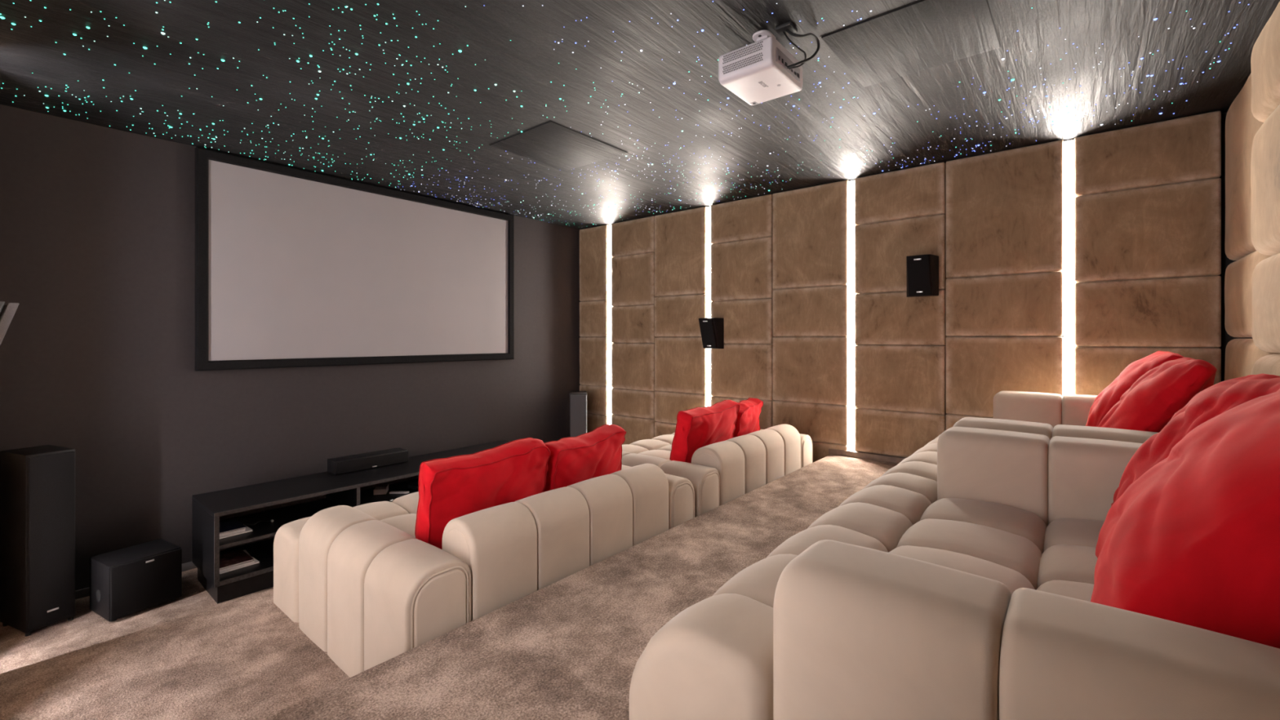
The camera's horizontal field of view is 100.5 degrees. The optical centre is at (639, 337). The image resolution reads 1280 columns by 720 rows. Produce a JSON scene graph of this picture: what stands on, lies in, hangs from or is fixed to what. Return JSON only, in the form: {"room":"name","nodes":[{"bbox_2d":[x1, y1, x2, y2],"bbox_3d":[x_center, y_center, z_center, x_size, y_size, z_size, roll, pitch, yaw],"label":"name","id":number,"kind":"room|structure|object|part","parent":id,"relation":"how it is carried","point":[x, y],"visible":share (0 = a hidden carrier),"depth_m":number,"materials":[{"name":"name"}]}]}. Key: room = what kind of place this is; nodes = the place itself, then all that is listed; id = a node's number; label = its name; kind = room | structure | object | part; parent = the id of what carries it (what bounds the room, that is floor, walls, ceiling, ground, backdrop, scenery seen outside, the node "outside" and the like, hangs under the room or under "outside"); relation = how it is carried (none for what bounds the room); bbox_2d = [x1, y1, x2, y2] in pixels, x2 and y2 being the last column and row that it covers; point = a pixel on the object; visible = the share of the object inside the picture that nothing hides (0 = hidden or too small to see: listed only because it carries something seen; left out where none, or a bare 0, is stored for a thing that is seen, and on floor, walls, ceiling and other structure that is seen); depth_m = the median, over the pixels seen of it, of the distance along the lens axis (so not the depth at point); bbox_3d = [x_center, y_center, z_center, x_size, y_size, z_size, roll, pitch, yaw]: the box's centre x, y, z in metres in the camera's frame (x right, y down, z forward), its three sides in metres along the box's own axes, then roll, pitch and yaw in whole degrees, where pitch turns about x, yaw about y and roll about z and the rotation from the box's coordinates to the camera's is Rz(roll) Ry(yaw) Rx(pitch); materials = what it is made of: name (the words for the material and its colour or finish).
{"room":"home theater","nodes":[
{"label":"home theater","id":0,"kind":"room"},
{"bbox_2d":[0,568,273,673],"bbox_3d":[-1.730,1.730,4.436,1.640,0.100,5.100,0,0,40],"label":"floor","id":1,"kind":"structure","parent":0,"point":[87,628],"depth_m":3.07,"materials":[{"name":"brown carpet"}]},
{"bbox_2d":[0,444,75,636],"bbox_3d":[-3.544,1.170,3.137,0.339,1.020,0.205,0,0,23],"label":"floor speaker","id":2,"kind":"object","parent":1,"relation":"on","point":[37,483],"visible":1,"depth_m":3.06,"materials":[{"name":"black wood"}]},
{"bbox_2d":[28,451,75,628],"bbox_3d":[-3.398,1.153,3.076,0.017,0.963,0.189,0,0,23],"label":"grille","id":3,"kind":"object","parent":2,"relation":"attached to","point":[51,474],"depth_m":3.07,"materials":[{"name":"black fabric"}]},
{"bbox_2d":[89,538,182,621],"bbox_3d":[-3.159,1.512,3.342,0.325,0.335,0.347,0,0,29],"label":"subwoofer","id":4,"kind":"object","parent":1,"relation":"on","point":[126,581],"visible":1,"depth_m":3.25,"materials":[{"name":"black wood"}]},
{"bbox_2d":[110,548,182,620],"bbox_3d":[-3.028,1.506,3.271,0.021,0.309,0.337,0,0,29],"label":"grille","id":5,"kind":"object","parent":4,"relation":"attached to","point":[144,582],"depth_m":3.25,"materials":[{"name":"black fabric"}]},
{"bbox_2d":[191,440,509,604],"bbox_3d":[-2.064,1.389,4.528,0.600,0.581,2.610,0,0,40],"label":"media cabinet","id":6,"kind":"object","parent":1,"relation":"on","point":[283,501],"visible":0.47,"depth_m":3.80,"materials":[{"name":"black laminate"}]},
{"bbox_3d":[-2.889,1.345,3.534,0.600,0.440,0.026,0,0,40],"label":"panel","id":7,"kind":"part","parent":6,"relation":"part of","materials":[{"name":"black laminate"}]},
{"bbox_2d":[219,525,253,538],"bbox_3d":[-2.797,1.306,3.614,0.270,0.008,0.200,0,0,37],"label":"magazine","id":8,"kind":"object","parent":6,"relation":"on","point":[247,529],"visible":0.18,"depth_m":3.56,"materials":[{"name":"white paper"}]},
{"bbox_2d":[219,528,245,537],"bbox_3d":[-2.804,1.293,3.606,0.240,0.018,0.165,0,0,41],"label":"magazine","id":9,"kind":"object","parent":8,"relation":"on","point":[242,529],"visible":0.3,"depth_m":3.54,"materials":[{"name":"white paper"}]},
{"bbox_2d":[219,519,246,533],"bbox_3d":[-2.813,1.280,3.610,0.250,0.007,0.175,0,0,39],"label":"magazine","id":10,"kind":"object","parent":9,"relation":"on","point":[232,525],"visible":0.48,"depth_m":3.61,"materials":[{"name":"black paper"}]},
{"bbox_2d":[219,556,258,573],"bbox_3d":[-2.779,1.530,3.628,0.290,0.008,0.220,0,0,36],"label":"magazine","id":11,"kind":"object","parent":6,"relation":"on","point":[255,559],"visible":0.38,"depth_m":3.54,"materials":[{"name":"white paper"}]},
{"bbox_2d":[219,549,254,571],"bbox_3d":[-2.786,1.518,3.627,0.280,0.014,0.210,0,0,43],"label":"magazine","id":12,"kind":"object","parent":11,"relation":"on","point":[245,550],"visible":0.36,"depth_m":3.56,"materials":[{"name":"white paper"}]},
{"bbox_2d":[219,549,253,569],"bbox_3d":[-2.792,1.506,3.620,0.275,0.010,0.200,0,0,39],"label":"magazine","id":13,"kind":"object","parent":12,"relation":"on","point":[237,557],"visible":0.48,"depth_m":3.62,"materials":[{"name":"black paper"}]},
{"bbox_3d":[-2.064,1.550,4.528,0.600,0.030,2.558,0,0,40],"label":"panel","id":14,"kind":"part","parent":6,"relation":"part of","materials":[{"name":"black laminate"}]},
{"bbox_2d":[244,519,273,524],"bbox_3d":[-2.695,1.302,3.763,0.174,0.016,0.061,0,0,-33],"label":"cable","id":15,"kind":"object","parent":6,"relation":"on","point":[271,520],"visible":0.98,"depth_m":3.78,"materials":[{"name":"black rubber"}]},
{"bbox_2d":[219,497,339,549],"bbox_3d":[-2.615,1.324,3.860,0.582,0.024,0.826,0,0,40],"label":"shelf","id":16,"kind":"object","parent":6,"relation":"attached to","point":[284,513],"depth_m":3.90,"materials":[{"name":"black laminate"}]},
{"bbox_3d":[-2.291,1.330,4.716,0.012,0.410,2.558,0,0,40],"label":"panel","id":17,"kind":"part","parent":6,"relation":"part of","materials":[{"name":"black laminate"}]},
{"bbox_2d":[327,447,408,475],"bbox_3d":[-2.305,1.044,4.537,0.189,0.103,0.600,0,0,40],"label":"speaker","id":18,"kind":"object","parent":6,"relation":"on","point":[338,465],"visible":1,"depth_m":4.45},
{"bbox_2d":[373,484,388,494],"bbox_3d":[-2.189,1.282,4.501,0.100,0.056,0.100,0,0,-15],"label":"carton","id":19,"kind":"object","parent":6,"relation":"on","point":[378,490],"visible":1,"depth_m":4.46,"materials":[{"name":"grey cardboard"}]},
{"bbox_2d":[360,478,418,505],"bbox_3d":[-2.065,1.324,4.522,0.582,0.024,0.844,0,0,40],"label":"shelf","id":20,"kind":"object","parent":6,"relation":"attached to","point":[366,493],"depth_m":4.56,"materials":[{"name":"black laminate"}]},
{"bbox_2d":[389,490,408,493],"bbox_3d":[-2.030,1.302,4.484,0.156,0.018,0.038,0,0,2],"label":"remote control","id":21,"kind":"object","parent":6,"relation":"on","point":[393,491],"visible":1,"depth_m":4.47,"materials":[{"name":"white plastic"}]},
{"bbox_2d":[407,481,418,490],"bbox_3d":[-1.919,1.292,4.671,0.142,0.032,0.180,0,0,34],"label":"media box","id":22,"kind":"object","parent":6,"relation":"on","point":[415,486],"visible":0.44,"depth_m":4.61,"materials":[{"name":"plastic"}]},
{"bbox_2d":[569,391,586,436],"bbox_3d":[-0.750,1.170,6.452,0.205,1.020,0.339,0,0,-7],"label":"floor speaker","id":23,"kind":"object","parent":1,"relation":"on","point":[578,399],"visible":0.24,"depth_m":6.29,"materials":[{"name":"black wood"}]},
{"bbox_2d":[0,589,349,719],"bbox_3d":[-0.483,1.570,3.402,1.699,0.420,5.100,0,0,40],"label":"floor","id":24,"kind":"structure","parent":0,"point":[243,659],"depth_m":2.15,"materials":[{"name":"brown carpet"}]},
{"bbox_2d":[273,463,694,677],"bbox_3d":[-0.789,1.043,2.993,1.452,0.634,1.805,0,0,40],"label":"sofa","id":25,"kind":"object","parent":24,"relation":"on","point":[358,582],"visible":0.7,"depth_m":2.26,"materials":[{"name":"beige fabric"}]},
{"bbox_3d":[-0.874,1.150,3.063,1.232,0.420,1.797,0,0,40],"label":"seat","id":26,"kind":"part","parent":25,"relation":"part of","materials":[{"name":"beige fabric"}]},
{"bbox_3d":[-1.139,1.093,2.286,1.068,0.534,0.270,0,0,40],"label":"arm","id":27,"kind":"part","parent":25,"relation":"part of","materials":[{"name":"beige fabric"}]},
{"bbox_3d":[-0.739,1.106,1.955,0.046,0.484,0.205,0,0,40],"label":"panel","id":28,"kind":"part","parent":25,"relation":"part of","materials":[{"name":"beige fabric"}]},
{"bbox_3d":[-0.719,0.962,2.140,0.191,0.396,0.042,0,0,40],"label":"panel","id":29,"kind":"part","parent":25,"relation":"part of","materials":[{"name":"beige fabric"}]},
{"bbox_2d":[414,437,550,549],"bbox_3d":[-0.733,0.731,2.529,0.236,0.440,0.640,0,0,43],"label":"cushion","id":30,"kind":"object","parent":25,"relation":"on","point":[450,488],"visible":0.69,"depth_m":2.38,"materials":[{"name":"red fabric"}]},
{"bbox_3d":[-0.329,1.043,2.612,0.257,0.634,1.262,0,0,40],"label":"backrest","id":31,"kind":"part","parent":25,"relation":"part of","materials":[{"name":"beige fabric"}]},
{"bbox_2d":[543,423,626,492],"bbox_3d":[-0.333,0.736,3.021,0.242,0.431,0.598,0,0,37],"label":"cushion","id":32,"kind":"object","parent":25,"relation":"on","point":[597,452],"visible":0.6,"depth_m":2.91,"materials":[{"name":"red fabric"}]},
{"bbox_3d":[-0.159,1.093,3.467,1.068,0.534,0.270,0,0,40],"label":"arm","id":33,"kind":"part","parent":25,"relation":"part of","materials":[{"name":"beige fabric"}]},
{"bbox_3d":[0.241,1.106,3.136,0.046,0.484,0.205,0,0,40],"label":"panel","id":34,"kind":"part","parent":25,"relation":"part of","materials":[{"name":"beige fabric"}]},
{"bbox_2d":[621,424,813,517],"bbox_3d":[0.383,1.043,4.405,1.452,0.634,1.815,0,0,40],"label":"sofa","id":35,"kind":"object","parent":24,"relation":"on","point":[720,473],"visible":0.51,"depth_m":3.73,"materials":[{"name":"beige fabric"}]},
{"bbox_3d":[0.298,1.150,4.476,1.232,0.420,1.807,0,0,40],"label":"seat","id":36,"kind":"part","parent":35,"relation":"part of","materials":[{"name":"beige fabric"}]},
{"bbox_3d":[0.030,1.093,3.695,1.068,0.534,0.270,0,0,40],"label":"arm","id":37,"kind":"part","parent":35,"relation":"part of","materials":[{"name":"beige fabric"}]},
{"bbox_2d":[669,400,739,462],"bbox_3d":[0.498,0.721,4.010,0.252,0.466,0.647,0,0,44],"label":"cushion","id":38,"kind":"object","parent":35,"relation":"on","point":[696,428],"visible":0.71,"depth_m":3.83,"materials":[{"name":"red fabric"}]},
{"bbox_3d":[0.450,0.962,3.548,0.191,0.396,0.042,0,0,40],"label":"panel","id":39,"kind":"part","parent":35,"relation":"part of","materials":[{"name":"beige fabric"}]},
{"bbox_3d":[0.429,1.106,3.363,0.046,0.484,0.205,0,0,40],"label":"panel","id":40,"kind":"part","parent":35,"relation":"part of","materials":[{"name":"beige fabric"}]},
{"bbox_3d":[0.843,1.043,4.024,0.257,0.634,1.272,0,0,40],"label":"backrest","id":41,"kind":"part","parent":35,"relation":"part of","materials":[{"name":"beige fabric"}]},
{"bbox_2d":[733,397,763,437],"bbox_3d":[0.863,0.735,4.457,0.220,0.436,0.507,0,0,35],"label":"cushion","id":42,"kind":"object","parent":35,"relation":"on","point":[748,417],"visible":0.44,"depth_m":4.33,"materials":[{"name":"red fabric"}]},
{"bbox_3d":[1.016,1.093,4.884,1.068,0.534,0.270,0,0,40],"label":"arm","id":43,"kind":"part","parent":35,"relation":"part of","materials":[{"name":"beige fabric"}]},
{"bbox_3d":[1.416,1.106,4.552,0.046,0.484,0.205,0,0,40],"label":"panel","id":44,"kind":"part","parent":35,"relation":"part of","materials":[{"name":"beige fabric"}]},
{"bbox_2d":[0,104,580,590],"bbox_3d":[-2.399,0.190,4.992,0.100,3.180,5.300,0,0,40],"label":"wall","id":45,"kind":"structure","parent":0,"point":[97,223],"depth_m":3.74,"materials":[{"name":"grey paint"}]},
{"bbox_2d":[75,561,196,599],"bbox_3d":[-2.356,1.653,4.956,0.014,0.055,5.100,0,0,40],"label":"baseboard","id":46,"kind":"structure","parent":45,"relation":"attached to","point":[82,593],"depth_m":3.46,"materials":[{"name":"black wood"}]},
{"bbox_2d":[195,146,514,371],"bbox_3d":[-2.334,-0.574,4.949,0.055,1.627,2.807,0,0,40],"label":"projector screen","id":47,"kind":"object","parent":45,"relation":"attached to","point":[295,267],"visible":1,"depth_m":4.61,"materials":[{"name":"fabric"}]},
{"bbox_2d":[259,454,897,719],"bbox_3d":[1.111,1.410,2.079,2.545,0.740,5.100,0,0,40],"label":"floor","id":48,"kind":"structure","parent":0,"point":[570,648],"depth_m":1.89,"materials":[{"name":"brown carpet"}]},
{"bbox_2d":[629,426,1279,719],"bbox_3d":[1.066,0.711,1.493,1.412,0.659,1.805,0,0,40],"label":"sofa","id":49,"kind":"object","parent":48,"relation":"on","point":[965,594],"visible":0.8,"depth_m":0.97,"materials":[{"name":"beige fabric"}]},
{"bbox_3d":[0.995,0.830,1.553,1.226,0.421,1.797,0,0,40],"label":"seat","id":50,"kind":"part","parent":49,"relation":"part of","materials":[{"name":"beige fabric"}]},
{"bbox_3d":[0.716,0.736,0.786,1.028,0.609,0.270,0,0,40],"label":"arm","id":51,"kind":"part","parent":49,"relation":"part of","materials":[{"name":"beige fabric"}]},
{"bbox_3d":[1.696,0.711,1.968,1.028,0.659,0.270,0,0,40],"label":"arm","id":52,"kind":"part","parent":49,"relation":"part of","materials":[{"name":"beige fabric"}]},
{"bbox_2d":[1090,388,1279,648],"bbox_3d":[1.186,0.346,1.041,0.457,0.551,0.674,0,0,42],"label":"cushion","id":53,"kind":"object","parent":49,"relation":"on","point":[1193,540],"visible":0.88,"depth_m":0.89,"materials":[{"name":"red fabric"}]},
{"bbox_2d":[1111,373,1279,506],"bbox_3d":[1.595,0.362,1.501,0.408,0.527,0.539,0,0,39],"label":"cushion","id":54,"kind":"object","parent":49,"relation":"on","point":[1220,397],"visible":0.3,"depth_m":1.48,"materials":[{"name":"red fabric"}]},
{"bbox_2d":[882,391,1157,481],"bbox_3d":[2.238,0.703,2.906,1.412,0.674,1.805,0,0,40],"label":"sofa","id":55,"kind":"object","parent":48,"relation":"on","point":[1051,415],"visible":0.05,"depth_m":2.88,"materials":[{"name":"beige fabric"}]},
{"bbox_3d":[2.166,0.830,2.965,1.226,0.421,1.797,0,0,40],"label":"seat","id":56,"kind":"part","parent":55,"relation":"part of","materials":[{"name":"beige fabric"}]},
{"bbox_3d":[2.868,0.703,3.380,1.028,0.674,0.270,0,0,40],"label":"arm","id":57,"kind":"part","parent":55,"relation":"part of","materials":[{"name":"beige fabric"}]},
{"bbox_3d":[1.888,0.708,2.199,1.028,0.664,0.270,0,0,40],"label":"arm","id":58,"kind":"part","parent":55,"relation":"part of","materials":[{"name":"beige fabric"}]},
{"bbox_2d":[1085,351,1184,426],"bbox_3d":[2.699,0.345,2.923,0.405,0.543,0.595,0,0,39],"label":"cushion","id":59,"kind":"object","parent":55,"relation":"on","point":[1112,393],"visible":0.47,"depth_m":2.84,"materials":[{"name":"red fabric"}]},
{"bbox_2d":[1097,357,1217,432],"bbox_3d":[2.310,0.354,2.425,0.400,0.536,0.596,0,0,42],"label":"cushion","id":60,"kind":"object","parent":55,"relation":"on","point":[1153,400],"visible":0.52,"depth_m":2.21,"materials":[{"name":"red fabric"}]},
{"bbox_2d":[0,0,1279,229],"bbox_3d":[-0.135,-1.446,3.114,5.984,0.107,5.300,0,0,40],"label":"ceiling","id":61,"kind":"structure","parent":0,"point":[579,114],"depth_m":2.90,"materials":[{"name":"black paint"}]},
{"bbox_2d":[718,28,802,105],"bbox_3d":[0.573,-1.299,2.560,0.307,0.204,0.344,0,0,40],"label":"projector","id":62,"kind":"object","parent":61,"relation":"hanging from","point":[757,72],"visible":0.99,"depth_m":2.46,"materials":[{"name":"white plastic"}]},
{"bbox_3d":[0.687,-1.262,2.466,0.007,0.065,0.253,0,0,40],"label":"panel","id":63,"kind":"part","parent":62,"relation":"part of","materials":[{"name":"grey plastic"}]},
{"bbox_2d":[775,21,797,37],"bbox_3d":[0.659,-1.389,2.396,0.075,0.019,0.080,0,0,40],"label":"outlet","id":64,"kind":"object","parent":61,"relation":"attached to","point":[788,25],"visible":0.97,"depth_m":2.38,"materials":[{"name":"black plastic"}]},
{"bbox_2d":[782,31,806,68],"bbox_3d":[0.697,-1.312,2.406,0.076,0.146,0.103,0,0,40],"label":"cable","id":65,"kind":"object","parent":64,"relation":"attached to","point":[784,33],"visible":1,"depth_m":2.39,"materials":[{"name":"black rubber"}]},
{"bbox_2d":[786,29,819,68],"bbox_3d":[0.746,-1.311,2.401,0.185,0.157,0.100,0,0,-9],"label":"cable","id":66,"kind":"object","parent":64,"relation":"attached to","point":[788,31],"visible":1,"depth_m":2.41,"materials":[{"name":"black rubber"}]},
{"bbox_2d":[579,111,1252,462],"bbox_3d":[1.488,0.190,5.071,5.784,3.180,0.214,0,0,40],"label":"wall","id":67,"kind":"structure","parent":0,"point":[1151,261],"depth_m":4.31,"materials":[{"name":"brown fabric"}]},
{"bbox_2d":[608,225,613,424],"bbox_3d":[-0.354,0.118,6.539,0.072,3.013,0.019,0,0,40],"label":"light strip","id":68,"kind":"object","parent":67,"relation":"attached to","point":[610,226],"visible":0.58,"depth_m":6.54,"materials":[{"name":"white plastic"}]},
{"bbox_2d":[608,225,610,424],"bbox_3d":[-0.371,0.118,6.547,0.024,3.005,0.009,0,0,40],"label":"diffuser","id":69,"kind":"object","parent":68,"relation":"attached to","point":[609,225],"depth_m":6.54,"materials":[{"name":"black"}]},
{"bbox_2d":[707,206,711,406],"bbox_3d":[0.741,-0.042,5.631,0.054,2.693,0.019,0,0,40],"label":"light strip","id":70,"kind":"object","parent":67,"relation":"attached to","point":[709,301],"visible":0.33,"depth_m":5.62,"materials":[{"name":"white plastic"}]},
{"bbox_2d":[708,207,711,405],"bbox_3d":[0.738,-0.042,5.627,0.024,2.685,0.009,0,0,40],"label":"diffuser","id":71,"kind":"object","parent":70,"relation":"attached to","point":[709,208],"depth_m":5.62,"materials":[{"name":"white plastic"}]},
{"bbox_2d":[698,317,724,348],"bbox_3d":[0.719,-0.048,5.471,0.234,0.315,0.192,0,0,40],"label":"wall speaker","id":72,"kind":"object","parent":67,"relation":"attached to","point":[712,329],"visible":1,"depth_m":5.43,"materials":[{"name":"black plastic"}]},
{"bbox_2d":[848,180,856,449],"bbox_3d":[1.874,-0.202,4.691,0.054,2.373,0.019,0,0,40],"label":"light strip","id":73,"kind":"object","parent":67,"relation":"attached to","point":[851,184],"visible":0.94,"depth_m":4.68,"materials":[{"name":"white plastic"}]},
{"bbox_2d":[850,180,853,449],"bbox_3d":[1.871,-0.202,4.687,0.024,2.365,0.009,0,0,40],"label":"diffuser","id":74,"kind":"object","parent":73,"relation":"attached to","point":[852,181],"depth_m":4.68,"materials":[{"name":"white"}]},
{"bbox_2d":[828,448,906,463],"bbox_3d":[2.650,1.015,4.044,2.405,0.050,0.112,0,0,40],"label":"baseboard","id":75,"kind":"structure","parent":67,"relation":"attached to","point":[851,453],"depth_m":4.56,"materials":[{"name":"brown wood"}]},
{"bbox_2d":[906,253,938,297],"bbox_3d":[2.223,-0.492,4.222,0.234,0.315,0.192,0,0,40],"label":"wall speaker","id":76,"kind":"object","parent":67,"relation":"attached to","point":[922,270],"visible":1,"depth_m":4.18,"materials":[{"name":"black plastic"}]},
{"bbox_2d":[1063,139,1073,395],"bbox_3d":[3.017,-0.202,3.743,0.054,2.373,0.019,0,0,40],"label":"light strip","id":77,"kind":"object","parent":67,"relation":"attached to","point":[1068,145],"visible":0.65,"depth_m":3.73,"materials":[{"name":"white plastic"}]},
{"bbox_2d":[1066,140,1071,394],"bbox_3d":[3.013,-0.202,3.739,0.024,2.365,0.009,0,0,40],"label":"diffuser","id":78,"kind":"object","parent":77,"relation":"attached to","point":[1068,143],"depth_m":3.73,"materials":[{"name":"white"}]},
{"bbox_2d":[1224,0,1279,380],"bbox_3d":[2.048,0.190,1.302,0.311,3.180,5.300,0,0,40],"label":"wall","id":79,"kind":"structure","parent":0,"point":[1252,122],"depth_m":2.40,"materials":[{"name":"beige leather"}]},
{"bbox_3d":[-1.759,0.190,1.156,5.784,3.180,0.214,0,0,40],"label":"wall","id":80,"kind":"structure","parent":0,"visible":0},
{"bbox_2d":[0,301,18,345],"bbox_3d":[-2.356,0.028,1.891,0.234,0.315,0.192,0,0,40],"label":"wall speaker","id":81,"kind":"object","parent":80,"relation":"attached to","point":[6,312],"visible":1,"depth_m":1.89,"materials":[{"name":"grey wood"}]}
]}

